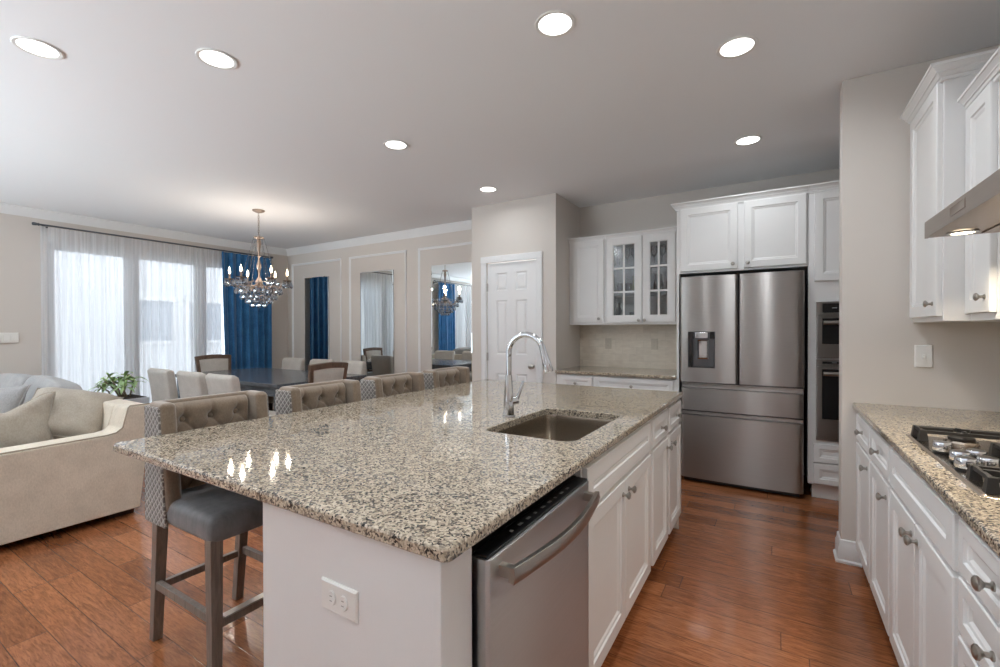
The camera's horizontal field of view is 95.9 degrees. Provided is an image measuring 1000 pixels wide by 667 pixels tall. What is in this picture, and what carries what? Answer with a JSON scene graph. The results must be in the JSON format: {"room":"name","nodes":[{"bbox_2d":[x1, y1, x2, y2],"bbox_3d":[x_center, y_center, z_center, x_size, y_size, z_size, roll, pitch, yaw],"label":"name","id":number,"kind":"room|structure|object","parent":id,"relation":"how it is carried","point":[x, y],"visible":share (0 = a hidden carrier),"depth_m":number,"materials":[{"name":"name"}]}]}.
{"room":"kitchen","nodes":[
{"label":"kitchen","id":0,"kind":"room"},
{"bbox_2d":[0,213,287,374],"bbox_3d":[-5.785,-0.061,4.656,0.140,2.740,8.300,0,0,31],"label":"wall","id":1,"kind":"structure","parent":0,"point":[20,264],"depth_m":5.16,"materials":[{"name":"grey paint"}]},
{"bbox_2d":[0,333,18,342],"bbox_3d":[-5.479,0.048,5.002,0.021,0.115,0.200,0,0,31],"label":"wall plate","id":2,"kind":"object","parent":1,"relation":"attached to","point":[4,337],"visible":1,"depth_m":5.02,"materials":[{"name":"white plastic"}]},
{"bbox_2d":[40,250,221,363],"bbox_3d":[-4.698,0.019,6.395,0.138,2.310,2.620,0,0,31],"label":"window","id":3,"kind":"structure","parent":1,"relation":"in","point":[40,250],"depth_m":5.25,"materials":[{"name":"paint"}]},
{"bbox_2d":[32,222,272,258],"bbox_3d":[-4.586,-1.235,6.350,0.132,0.077,2.868,0,0,31],"label":"curtain rod","id":4,"kind":"object","parent":1,"relation":"attached to","point":[33,223],"visible":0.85,"depth_m":5.94,"materials":[{"name":"silver metal"}]},
{"bbox_2d":[40,226,192,402],"bbox_3d":[-4.846,0.023,5.843,0.066,2.520,1.575,0,0,31],"label":"sheer curtain","id":5,"kind":"object","parent":4,"relation":"hanging from","point":[110,304],"visible":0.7,"depth_m":5.72,"materials":[{"name":"white fabric"}]},
{"bbox_2d":[192,247,221,371],"bbox_3d":[-4.341,0.016,6.689,0.053,2.520,0.415,0,0,31],"label":"sheer curtain","id":6,"kind":"object","parent":4,"relation":"hanging from","point":[206,264],"visible":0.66,"depth_m":6.67,"materials":[{"name":"white fabric"}]},
{"bbox_2d":[222,251,271,369],"bbox_3d":[-4.007,0.015,7.175,0.146,2.518,0.793,0,0,31],"label":"curtain","id":7,"kind":"object","parent":4,"relation":"hanging from","point":[247,329],"visible":0.59,"depth_m":7.15,"materials":[{"name":"fabric"}]},
{"bbox_2d":[0,202,471,255],"bbox_3d":[-3.975,-1.374,3.360,4.298,0.104,8.000,0,0,31],"label":"trim","id":8,"kind":"structure","parent":1,"relation":"attached to","point":[5,208],"depth_m":6.24,"materials":[{"name":"paint"}]},
{"bbox_2d":[287,229,471,373],"bbox_3d":[-1.837,-0.087,6.835,4.318,2.740,0.140,0,0,31],"label":"wall","id":9,"kind":"structure","parent":0,"point":[463,253],"depth_m":6.65,"materials":[{"name":"grey paint"}]},
{"bbox_2d":[304,276,328,370],"bbox_3d":[-3.035,-0.056,7.476,0.615,1.755,0.018,0,0,31],"label":"wall mirror","id":10,"kind":"object","parent":9,"relation":"attached to","point":[316,288],"visible":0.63,"depth_m":7.46,"materials":[{"name":"clear glass"}]},
{"bbox_2d":[292,258,341,361],"bbox_3d":[-3.060,-0.106,7.489,1.270,2.175,0.020,0,0,31],"label":"trim","id":11,"kind":"structure","parent":9,"relation":"attached to","point":[339,259],"depth_m":7.44,"materials":[{"name":"paint"}]},
{"bbox_2d":[361,269,393,376],"bbox_3d":[-1.837,-0.054,6.742,0.685,1.755,0.018,0,0,31],"label":"wall mirror","id":12,"kind":"object","parent":9,"relation":"attached to","point":[377,287],"visible":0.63,"depth_m":6.72,"materials":[{"name":"clear glass"}]},
{"bbox_2d":[349,250,406,371],"bbox_3d":[-1.844,-0.104,6.745,1.200,2.175,0.020,0,0,31],"label":"trim","id":13,"kind":"structure","parent":9,"relation":"attached to","point":[401,251],"depth_m":6.62,"materials":[{"name":"paint"}]},
{"bbox_2d":[418,241,471,371],"bbox_3d":[-0.627,-0.102,6.000,1.215,2.175,0.020,0,0,31],"label":"trim","id":14,"kind":"structure","parent":9,"relation":"attached to","point":[463,243],"depth_m":6.30,"materials":[{"name":"paint"}]},
{"bbox_2d":[431,262,471,381],"bbox_3d":[-0.645,-0.052,6.013,0.680,1.755,0.018,0,0,31],"label":"wall mirror","id":15,"kind":"object","parent":9,"relation":"attached to","point":[451,284],"visible":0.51,"depth_m":6.00,"materials":[{"name":"clear glass"}]},
{"bbox_2d":[0,409,898,666],"bbox_3d":[-2.211,1.375,2.421,8.595,0.120,8.400,0,0,31],"label":"floor","id":16,"kind":"structure","parent":0,"point":[746,577],"depth_m":2.23,"materials":[{"name":"brown wood"}]},
{"bbox_2d":[0,373,149,544],"bbox_3d":[-4.143,0.830,3.552,2.927,0.962,1.289,0,0,31],"label":"sofa","id":17,"kind":"object","parent":16,"relation":"on","point":[55,484],"visible":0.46,"depth_m":2.98,"materials":[{"name":"beige fabric"}]},
{"bbox_2d":[0,385,30,412],"bbox_3d":[-3.846,0.593,3.388,0.496,0.484,0.224,0,0,4],"label":"throw pillow","id":18,"kind":"object","parent":17,"relation":"on","point":[12,397],"visible":0.52,"depth_m":3.39,"materials":[{"name":"grey fabric"}]},
{"bbox_2d":[0,373,33,386],"bbox_3d":[-4.451,0.609,4.126,0.920,0.480,0.220,-2,-15,31],"label":"cushion","id":19,"kind":"object","parent":17,"relation":"on","point":[6,379],"depth_m":3.97,"materials":[{"name":"grey fabric"}]},
{"bbox_2d":[0,391,55,447],"bbox_3d":[-3.284,0.614,2.977,0.222,0.448,0.542,0,1,37],"label":"throw pillow","id":20,"kind":"object","parent":17,"relation":"on","point":[27,423],"visible":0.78,"depth_m":3.03,"materials":[{"name":"fabric"}]},
{"bbox_2d":[23,375,82,403],"bbox_3d":[-3.658,0.611,3.641,0.860,0.500,0.220,4,-12,31],"label":"cushion","id":21,"kind":"object","parent":17,"relation":"on","point":[36,381],"depth_m":3.58,"materials":[{"name":"grey fabric"}]},
{"bbox_2d":[32,387,123,438],"bbox_3d":[-3.191,0.593,3.331,0.571,0.383,0.432,0,0,-29],"label":"throw pillow","id":22,"kind":"object","parent":17,"relation":"on","point":[74,412],"visible":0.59,"depth_m":3.27,"materials":[{"name":"fabric"}]},
{"bbox_2d":[88,371,149,402],"bbox_3d":[-4.377,0.870,5.148,0.572,0.862,0.541,0,0,31],"label":"potted plant","id":23,"kind":"object","parent":16,"relation":"on","point":[112,382],"visible":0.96,"depth_m":5.17,"materials":[{"name":"green plant"}]},
{"bbox_2d":[147,368,177,401],"bbox_3d":[-3.612,0.842,5.172,0.470,0.914,0.604,0,0,31],"label":"dining chair","id":24,"kind":"object","parent":16,"relation":"on","point":[163,386],"visible":0.26,"depth_m":4.88,"materials":[{"name":"fabric"}]},
{"bbox_2d":[176,371,207,397],"bbox_3d":[-3.026,0.843,4.807,0.470,0.914,0.604,0,0,31],"label":"dining chair","id":25,"kind":"object","parent":16,"relation":"on","point":[191,384],"visible":0.16,"depth_m":4.51,"materials":[{"name":"fabric"}]},
{"bbox_2d":[144,390,268,666],"bbox_3d":[-1.165,0.797,1.951,0.578,1.035,0.458,0,0,31],"label":"counter stool","id":26,"kind":"object","parent":16,"relation":"on","point":[213,514],"visible":0.53,"depth_m":1.81,"materials":[{"name":"grey fabric"}]},
{"bbox_2d":[194,354,230,371],"bbox_3d":[-3.815,0.794,6.224,0.565,0.999,0.500,0,0,31],"label":"dining chair","id":27,"kind":"object","parent":16,"relation":"on","point":[214,362],"visible":0.18,"depth_m":6.32,"materials":[{"name":"beige fabric"}]},
{"bbox_2d":[205,373,274,415],"bbox_3d":[-2.523,0.843,4.499,0.470,0.914,0.604,0,0,31],"label":"dining chair","id":28,"kind":"object","parent":16,"relation":"on","point":[216,383],"visible":0.1,"depth_m":4.21,"materials":[{"name":"fabric"}]},
{"bbox_2d":[175,367,365,410],"bbox_3d":[-2.946,0.906,5.725,2.280,0.774,1.185,0,0,31],"label":"dining table","id":29,"kind":"object","parent":16,"relation":"on","point":[268,380],"visible":0.38,"depth_m":5.39,"materials":[{"name":"brown wood"}]},
{"bbox_2d":[268,358,304,410],"bbox_3d":[-3.248,0.830,6.647,0.470,0.914,0.604,0,0,31],"label":"dining chair","id":30,"kind":"object","parent":16,"relation":"on","point":[287,363],"visible":0.21,"depth_m":6.74,"materials":[{"name":"fabric"}]},
{"bbox_2d":[275,379,361,414],"bbox_3d":[-0.866,0.793,2.439,0.578,1.035,0.458,0,0,31],"label":"counter stool","id":31,"kind":"object","parent":16,"relation":"on","point":[301,397],"visible":0.18,"depth_m":2.48,"materials":[{"name":"beige fabric"}]},
{"bbox_2d":[309,359,334,364],"bbox_3d":[-2.685,0.831,6.303,0.470,0.914,0.604,0,0,31],"label":"dining chair","id":32,"kind":"object","parent":16,"relation":"on","point":[313,361],"visible":0.04,"depth_m":6.51,"materials":[{"name":"fabric"}]},
{"bbox_2d":[308,362,347,382],"bbox_3d":[-2.007,0.799,4.859,0.565,0.999,0.500,0,0,31],"label":"dining chair","id":33,"kind":"object","parent":16,"relation":"on","point":[326,371],"visible":0.1,"depth_m":4.69,"materials":[{"name":"beige fabric"}]},
{"bbox_2d":[341,360,365,378],"bbox_3d":[-2.131,0.832,5.963,0.470,0.914,0.604,0,0,31],"label":"dining chair","id":34,"kind":"object","parent":16,"relation":"on","point":[354,367],"visible":0.15,"depth_m":6.07,"materials":[{"name":"fabric"}]},
{"bbox_2d":[360,372,424,399],"bbox_3d":[-0.572,0.789,2.919,0.578,1.035,0.458,0,0,31],"label":"counter stool","id":35,"kind":"object","parent":16,"relation":"on","point":[372,387],"visible":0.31,"depth_m":2.96,"materials":[{"name":"beige fabric"}]},
{"bbox_2d":[421,366,470,389],"bbox_3d":[-0.285,0.785,3.388,0.578,1.035,0.458,0,0,31],"label":"counter stool","id":36,"kind":"object","parent":16,"relation":"on","point":[440,377],"visible":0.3,"depth_m":3.46,"materials":[{"name":"beige fabric"}]},
{"bbox_2d":[263,399,678,666],"bbox_3d":[0.276,0.869,2.103,0.618,0.883,2.502,0,0,31],"label":"island end panel","id":37,"kind":"object","parent":16,"relation":"on","point":[415,610],"visible":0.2,"depth_m":0.99,"materials":[{"name":"paint"}]},
{"bbox_2d":[322,576,358,623],"bbox_3d":[-0.366,0.605,1.023,0.122,0.070,0.010,0,0,31],"label":"power outlet","id":38,"kind":"object","parent":37,"relation":"attached to","point":[342,600],"visible":1,"depth_m":1.02,"materials":[{"name":"white plastic"}]},
{"bbox_2d":[327,590,335,605],"bbox_3d":[-0.385,0.605,1.031,0.027,0.033,0.004,0,0,31],"label":"socket","id":39,"kind":"object","parent":38,"relation":"attached to","point":[331,594],"depth_m":1.03,"materials":[{"name":"white plastic"}]},
{"bbox_2d":[339,596,347,610],"bbox_3d":[-0.351,0.605,1.010,0.027,0.033,0.004,0,0,31],"label":"socket","id":40,"kind":"object","parent":38,"relation":"attached to","point":[343,600],"depth_m":1.01,"materials":[{"name":"white plastic"}]},
{"bbox_2d":[472,475,599,666],"bbox_3d":[-0.102,0.890,1.359,0.709,0.838,0.603,0,0,31],"label":"dishwasher","id":41,"kind":"object","parent":16,"relation":"on","point":[530,575],"visible":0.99,"depth_m":1.13,"materials":[{"name":"silver metal"}]},
{"bbox_2d":[472,475,575,555],"bbox_3d":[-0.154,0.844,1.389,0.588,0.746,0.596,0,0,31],"label":"control panel","id":42,"kind":"object","parent":41,"relation":"in","point":[477,548],"depth_m":1.16,"materials":[{"name":"black plastic"}]},
{"bbox_2d":[557,373,593,385],"bbox_3d":[0.912,0.848,4.814,0.400,0.883,0.702,0,0,31],"label":"base cabinet","id":43,"kind":"object","parent":16,"relation":"on","point":[569,379],"visible":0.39,"depth_m":4.53,"materials":[{"name":"paint"}]},
{"bbox_2d":[573,422,650,666],"bbox_3d":[0.276,0.869,2.037,0.652,0.883,0.920,0,0,31],"label":"base cabinet","id":44,"kind":"object","parent":16,"relation":"on","point":[620,524],"visible":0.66,"depth_m":1.80,"materials":[{"name":"paint"}]},
{"bbox_2d":[594,375,676,391],"bbox_3d":[1.412,0.849,4.508,0.772,0.883,0.702,0,0,31],"label":"base cabinet","id":45,"kind":"object","parent":16,"relation":"on","point":[600,381],"visible":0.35,"depth_m":4.22,"materials":[{"name":"paint"}]},
{"bbox_2d":[555,366,676,378],"bbox_3d":[1.246,0.391,4.621,1.176,0.030,0.701,0,0,31],"label":"countertop","id":46,"kind":"structure","parent":45,"relation":"on","point":[582,370],"depth_m":4.47,"materials":[{"name":"stone"}]},
{"bbox_2d":[648,409,672,565],"bbox_3d":[0.627,0.864,2.611,0.652,0.883,0.425,0,0,31],"label":"base cabinet","id":47,"kind":"object","parent":16,"relation":"on","point":[659,423],"visible":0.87,"depth_m":2.45,"materials":[{"name":"paint"}]},
{"bbox_2d":[666,400,681,533],"bbox_3d":[0.845,0.861,2.967,0.652,0.883,0.410,0,0,31],"label":"base cabinet","id":48,"kind":"object","parent":16,"relation":"on","point":[674,410],"visible":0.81,"depth_m":2.81,"materials":[{"name":"paint"}]},
{"bbox_2d":[113,379,682,562],"bbox_3d":[-0.108,0.411,2.328,1.564,0.030,2.518,0,0,31],"label":"countertop","id":49,"kind":"structure","parent":48,"relation":"on","point":[428,473],"depth_m":1.49,"materials":[{"name":"stone"}]},
{"bbox_2d":[502,332,552,417],"bbox_3d":[0.131,0.194,2.098,0.261,0.406,0.080,0,0,31],"label":"faucet","id":50,"kind":"object","parent":49,"relation":"on","point":[510,400],"visible":1,"depth_m":2.12,"materials":[{"name":"silver metal"}]},
{"bbox_2d":[497,414,612,440],"bbox_3d":[0.259,0.524,2.024,0.439,0.194,0.665,0,0,31],"label":"sink","id":51,"kind":"object","parent":49,"relation":"in","point":[556,427],"visible":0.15,"depth_m":2.31,"materials":[{"name":"silver metal"}]},
{"bbox_2d":[677,270,804,496],"bbox_3d":[2.138,0.381,4.043,0.946,1.821,0.754,0,0,31],"label":"refrigerator","id":52,"kind":"object","parent":16,"relation":"on","point":[742,336],"depth_m":3.71,"materials":[{"name":"silver metal"}]},
{"bbox_2d":[803,180,839,500],"bbox_3d":[2.912,0.068,3.598,0.786,2.450,0.697,0,0,31],"label":"tall cabinet","id":53,"kind":"object","parent":16,"relation":"on","point":[821,279],"visible":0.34,"depth_m":3.50,"materials":[{"name":"paint"}]},
{"bbox_2d":[816,359,838,441],"bbox_3d":[2.737,0.514,3.300,0.700,0.625,0.091,0,0,31],"label":"oven","id":54,"kind":"object","parent":53,"relation":"in","point":[827,371],"visible":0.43,"depth_m":3.45,"materials":[{"name":"silver metal"}]},
{"bbox_2d":[816,301,838,357],"bbox_3d":[2.736,-0.028,3.296,0.700,0.432,0.091,0,0,31],"label":"oven","id":55,"kind":"object","parent":53,"relation":"in","point":[827,313],"visible":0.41,"depth_m":3.44,"materials":[{"name":"silver metal"}]},
{"bbox_2d":[854,413,872,583],"bbox_3d":[2.120,0.863,2.183,0.652,0.883,0.485,0,0,31],"label":"base cabinet","id":56,"kind":"object","parent":16,"relation":"on","point":[862,431],"visible":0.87,"depth_m":2.32,"materials":[{"name":"paint"}]},
{"bbox_2d":[853,402,999,555],"bbox_3d":[1.369,0.417,0.929,0.632,0.030,3.409,0,0,31],"label":"countertop","id":57,"kind":"structure","parent":56,"relation":"on","point":[893,423],"depth_m":1.61,"materials":[{"name":"stone"}]},
{"bbox_2d":[906,425,999,498],"bbox_3d":[1.597,0.373,1.294,0.517,0.050,0.760,0,0,31],"label":"cooktop","id":58,"kind":"object","parent":57,"relation":"in","point":[976,463],"visible":1,"depth_m":1.43,"materials":[{"name":"silver metal"}]},
{"bbox_2d":[869,428,892,635],"bbox_3d":[1.881,0.867,1.793,0.652,0.883,0.430,0,0,31],"label":"base cabinet","id":59,"kind":"object","parent":16,"relation":"on","point":[879,450],"visible":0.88,"depth_m":1.94,"materials":[{"name":"paint"}]},
{"bbox_2d":[889,448,962,666],"bbox_3d":[1.569,0.871,1.283,0.652,0.883,0.765,0,0,31],"label":"base cabinet","id":60,"kind":"object","parent":16,"relation":"on","point":[924,529],"visible":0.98,"depth_m":1.38,"materials":[{"name":"paint"}]},
{"bbox_2d":[958,518,999,666],"bbox_3d":[1.250,0.876,0.761,0.652,0.883,0.460,0,0,31],"label":"base cabinet","id":61,"kind":"object","parent":16,"relation":"on","point":[978,563],"visible":0.99,"depth_m":0.99,"materials":[{"name":"paint"}]},
{"bbox_2d":[0,0,999,248],"bbox_3d":[-2.218,-1.484,2.401,8.595,0.120,8.400,0,0,31],"label":"ceiling","id":62,"kind":"structure","parent":0,"point":[638,100],"depth_m":2.75,"materials":[{"name":"white paint"}]},
{"bbox_2d":[10,36,63,59],"bbox_3d":[-2.300,-1.419,2.246,0.188,0.007,0.188,0,0,31],"label":"recessed light","id":63,"kind":"object","parent":62,"relation":"in","point":[33,46],"visible":1,"depth_m":2.24,"materials":[{"name":"white plastic"}]},
{"bbox_2d":[195,48,237,69],"bbox_3d":[-1.468,-1.421,2.340,0.188,0.007,0.188,0,0,31],"label":"recessed light","id":64,"kind":"object","parent":62,"relation":"in","point":[215,58],"visible":1,"depth_m":2.33,"materials":[{"name":"white plastic"}]},
{"bbox_2d":[223,209,292,307],"bbox_3d":[-2.825,-0.872,5.292,0.722,1.141,0.677,0,0,31],"label":"chandelier","id":65,"kind":"object","parent":62,"relation":"hanging from","point":[244,283],"visible":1,"depth_m":5.25,"materials":[{"name":"brown metal"}]},
{"bbox_2d":[383,139,407,149],"bbox_3d":[-0.790,-1.431,3.428,0.188,0.007,0.188,0,0,31],"label":"recessed light","id":66,"kind":"object","parent":62,"relation":"in","point":[393,144],"visible":1,"depth_m":3.42,"materials":[{"name":"white plastic"}]},
{"bbox_2d":[479,186,496,192],"bbox_3d":[-0.120,-1.440,4.513,0.188,0.007,0.188,0,0,31],"label":"recessed light","id":67,"kind":"object","parent":62,"relation":"in","point":[488,189],"visible":1,"depth_m":4.52,"materials":[{"name":"white plastic"}]},
{"bbox_2d":[535,10,575,37],"bbox_3d":[0.254,-1.424,2.080,0.188,0.007,0.188,0,0,31],"label":"recessed light","id":68,"kind":"object","parent":62,"relation":"in","point":[552,23],"visible":1,"depth_m":2.07,"materials":[{"name":"white plastic"}]},
{"bbox_2d":[716,35,758,58],"bbox_3d":[1.182,-1.428,2.253,0.188,0.007,0.188,0,0,31],"label":"recessed light","id":69,"kind":"object","parent":62,"relation":"in","point":[738,46],"visible":1,"depth_m":2.25,"materials":[{"name":"white plastic"}]},
{"bbox_2d":[734,135,762,145],"bbox_3d":[1.848,-1.437,3.363,0.188,0.007,0.188,0,0,31],"label":"recessed light","id":70,"kind":"object","parent":62,"relation":"in","point":[750,139],"visible":1,"depth_m":3.36,"materials":[{"name":"white plastic"}]},
{"bbox_2d":[472,193,579,383],"bbox_3d":[0.330,-0.081,5.265,1.058,2.740,0.775,0,0,31],"label":"wall","id":71,"kind":"structure","parent":0,"point":[544,223],"depth_m":4.88,"materials":[{"name":"grey paint"}]},
{"bbox_2d":[486,260,535,381],"bbox_3d":[0.116,0.249,4.942,0.627,2.065,0.097,0,0,31],"label":"door","id":72,"kind":"structure","parent":71,"relation":"in","point":[511,286],"depth_m":4.95,"materials":[{"name":"paint"}]},
{"bbox_2d":[481,251,542,382],"bbox_3d":[0.116,0.214,4.932,0.773,2.152,0.020,0,0,31],"label":"trim","id":73,"kind":"structure","parent":71,"relation":"attached to","point":[538,256],"depth_m":4.85,"materials":[{"name":"paint"}]},
{"bbox_2d":[580,168,839,474],"bbox_3d":[2.237,-0.081,4.504,3.089,2.740,0.140,0,0,31],"label":"wall","id":74,"kind":"structure","parent":0,"point":[655,212],"depth_m":4.77,"materials":[{"name":"grey paint"}]},
{"bbox_2d":[568,235,605,324],"bbox_3d":[1.005,-0.564,4.955,0.412,0.937,0.366,0,0,31],"label":"upper cabinet","id":75,"kind":"object","parent":74,"relation":"attached to","point":[587,255],"visible":0.92,"depth_m":4.83,"materials":[{"name":"paint"}]},
{"bbox_2d":[605,338,611,348],"bbox_3d":[1.208,0.111,5.038,0.072,0.118,0.010,0,0,31],"label":"power outlet","id":76,"kind":"object","parent":74,"relation":"attached to","point":[608,341],"visible":1,"depth_m":5.04,"materials":[{"name":"beige plastic"}]},
{"bbox_2d":[580,324,676,369],"bbox_3d":[1.427,0.138,4.915,1.175,0.468,0.008,0,0,31],"label":"backsplash","id":77,"kind":"structure","parent":74,"relation":"attached to","point":[631,344],"depth_m":4.92,"materials":[{"name":"tile"}]},
{"bbox_2d":[605,226,676,324],"bbox_3d":[1.506,-0.563,4.649,0.757,0.937,0.366,0,0,31],"label":"upper cabinet","id":78,"kind":"object","parent":74,"relation":"attached to","point":[646,306],"visible":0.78,"depth_m":4.58,"materials":[{"name":"paint"}]},
{"bbox_2d":[616,303,621,314],"bbox_3d":[1.267,-0.220,4.804,0.064,0.212,0.064,0,0,31],"label":"bottle","id":79,"kind":"object","parent":78,"relation":"in","point":[619,310],"visible":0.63,"depth_m":4.78,"materials":[{"name":"glass"}]},
{"bbox_2d":[631,276,633,292],"bbox_3d":[1.420,-0.510,4.708,0.100,0.180,0.100,0,0,31],"label":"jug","id":80,"kind":"object","parent":78,"relation":"on","point":[632,285],"visible":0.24,"depth_m":4.69,"materials":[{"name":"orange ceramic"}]},
{"bbox_2d":[614,262,666,270],"bbox_3d":[1.522,-0.700,4.675,0.721,0.018,0.264,0,0,31],"label":"shelf","id":81,"kind":"object","parent":78,"relation":"attached to","point":[631,265],"depth_m":4.72,"materials":[{"name":"paint"}]},
{"bbox_2d":[614,291,666,296],"bbox_3d":[1.522,-0.410,4.677,0.721,0.018,0.264,0,0,31],"label":"shelf","id":82,"kind":"object","parent":78,"relation":"attached to","point":[662,293],"depth_m":4.70,"materials":[{"name":"paint"}]},
{"bbox_2d":[651,246,657,262],"bbox_3d":[1.578,-0.803,4.620,0.076,0.185,0.076,0,0,31],"label":"wine glass","id":83,"kind":"object","parent":78,"relation":"on","point":[651,246],"visible":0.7,"depth_m":4.61,"materials":[{"name":"white"}]},
{"bbox_2d":[653,274,663,291],"bbox_3d":[1.612,-0.510,4.590,0.100,0.180,0.100,0,0,31],"label":"jug","id":84,"kind":"object","parent":78,"relation":"on","point":[654,285],"visible":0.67,"depth_m":4.58,"materials":[{"name":"clear glass"}]},
{"bbox_2d":[651,339,657,349],"bbox_3d":[1.635,0.114,4.777,0.072,0.118,0.010,0,0,31],"label":"power outlet","id":85,"kind":"object","parent":74,"relation":"attached to","point":[654,342],"visible":1,"depth_m":4.78,"materials":[{"name":"beige plastic"}]},
{"bbox_2d":[671,185,807,276],"bbox_3d":[2.137,-0.845,4.060,1.017,0.627,0.704,0,0,31],"label":"upper cabinet","id":86,"kind":"object","parent":74,"relation":"attached to","point":[761,231],"visible":0.99,"depth_m":3.77,"materials":[{"name":"paint"}]},
{"bbox_2d":[839,44,999,541],"bbox_3d":[2.290,-0.066,2.432,0.733,2.740,0.120,0,0,31],"label":"wall","id":87,"kind":"structure","parent":0,"point":[878,337],"depth_m":2.47,"materials":[{"name":"grey paint"}]},
{"bbox_2d":[833,531,861,567],"bbox_3d":[2.003,1.238,2.604,0.119,0.129,0.146,0,0,31],"label":"baseboard","id":88,"kind":"structure","parent":87,"relation":"attached to","point":[845,551],"depth_m":2.56,"materials":[{"name":"paint"}]},
{"bbox_2d":[914,345,932,367],"bbox_3d":[2.240,0.121,2.385,0.072,0.118,0.016,0,0,31],"label":"light switch","id":89,"kind":"object","parent":87,"relation":"attached to","point":[923,354],"visible":1,"depth_m":2.39,"materials":[{"name":"white plastic"}]},
{"bbox_2d":[900,48,999,322],"bbox_3d":[2.192,-0.611,2.080,0.431,1.110,0.570,0,0,31],"label":"upper cabinet","id":90,"kind":"object","parent":87,"relation":"attached to","point":[937,122],"visible":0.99,"depth_m":1.99,"materials":[{"name":"paint"}]},
{"bbox_3d":[1.408,-0.049,0.251,0.140,2.740,8.300,0,0,31],"label":"wall","id":91,"kind":"structure","parent":0,"visible":0},
{"bbox_2d":[925,169,999,238],"bbox_3d":[1.630,-0.385,1.250,0.522,0.071,0.760,0,0,31],"label":"range hood","id":92,"kind":"object","parent":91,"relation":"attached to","point":[977,211],"visible":1,"depth_m":1.41,"materials":[{"name":"silver metal"}]},
{"bbox_2d":[946,229,979,234],"bbox_3d":[1.626,-0.355,1.587,0.084,0.006,0.084,0,0,31],"label":"lamp","id":93,"kind":"object","parent":92,"relation":"attached to","point":[953,231],"depth_m":1.57,"materials":[{"name":"silver metal"}]},
{"bbox_2d":[957,54,999,320],"bbox_3d":[2.008,-0.528,1.697,0.342,0.951,0.385,0,0,31],"label":"upper cabinet","id":94,"kind":"object","parent":91,"relation":"attached to","point":[980,99],"visible":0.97,"depth_m":1.78,"materials":[{"name":"paint"}]},
{"bbox_2d":[994,46,999,57],"bbox_3d":[1.706,-0.715,1.202,0.342,0.568,0.770,0,0,31],"label":"upper cabinet","id":95,"kind":"object","parent":91,"relation":"attached to","point":[997,52],"visible":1,"depth_m":1.60,"materials":[{"name":"paint"}]},
{"label":"outside","id":96,"kind":"structure","parent":0,"visible":0},
{"bbox_3d":[-15.505,1.691,10.680,22.405,0.200,30.000,0,0,31],"label":"ground","id":97,"kind":"structure","parent":96,"visible":0},
{"bbox_2d":[221,269,224,353],"bbox_3d":[-13.130,-2.504,9.190,6.800,8.200,20.600,0,0,31],"label":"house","id":98,"kind":"structure","parent":97,"relation":"on","point":[223,344],"depth_m":12.40,"materials":[{"name":"white"}]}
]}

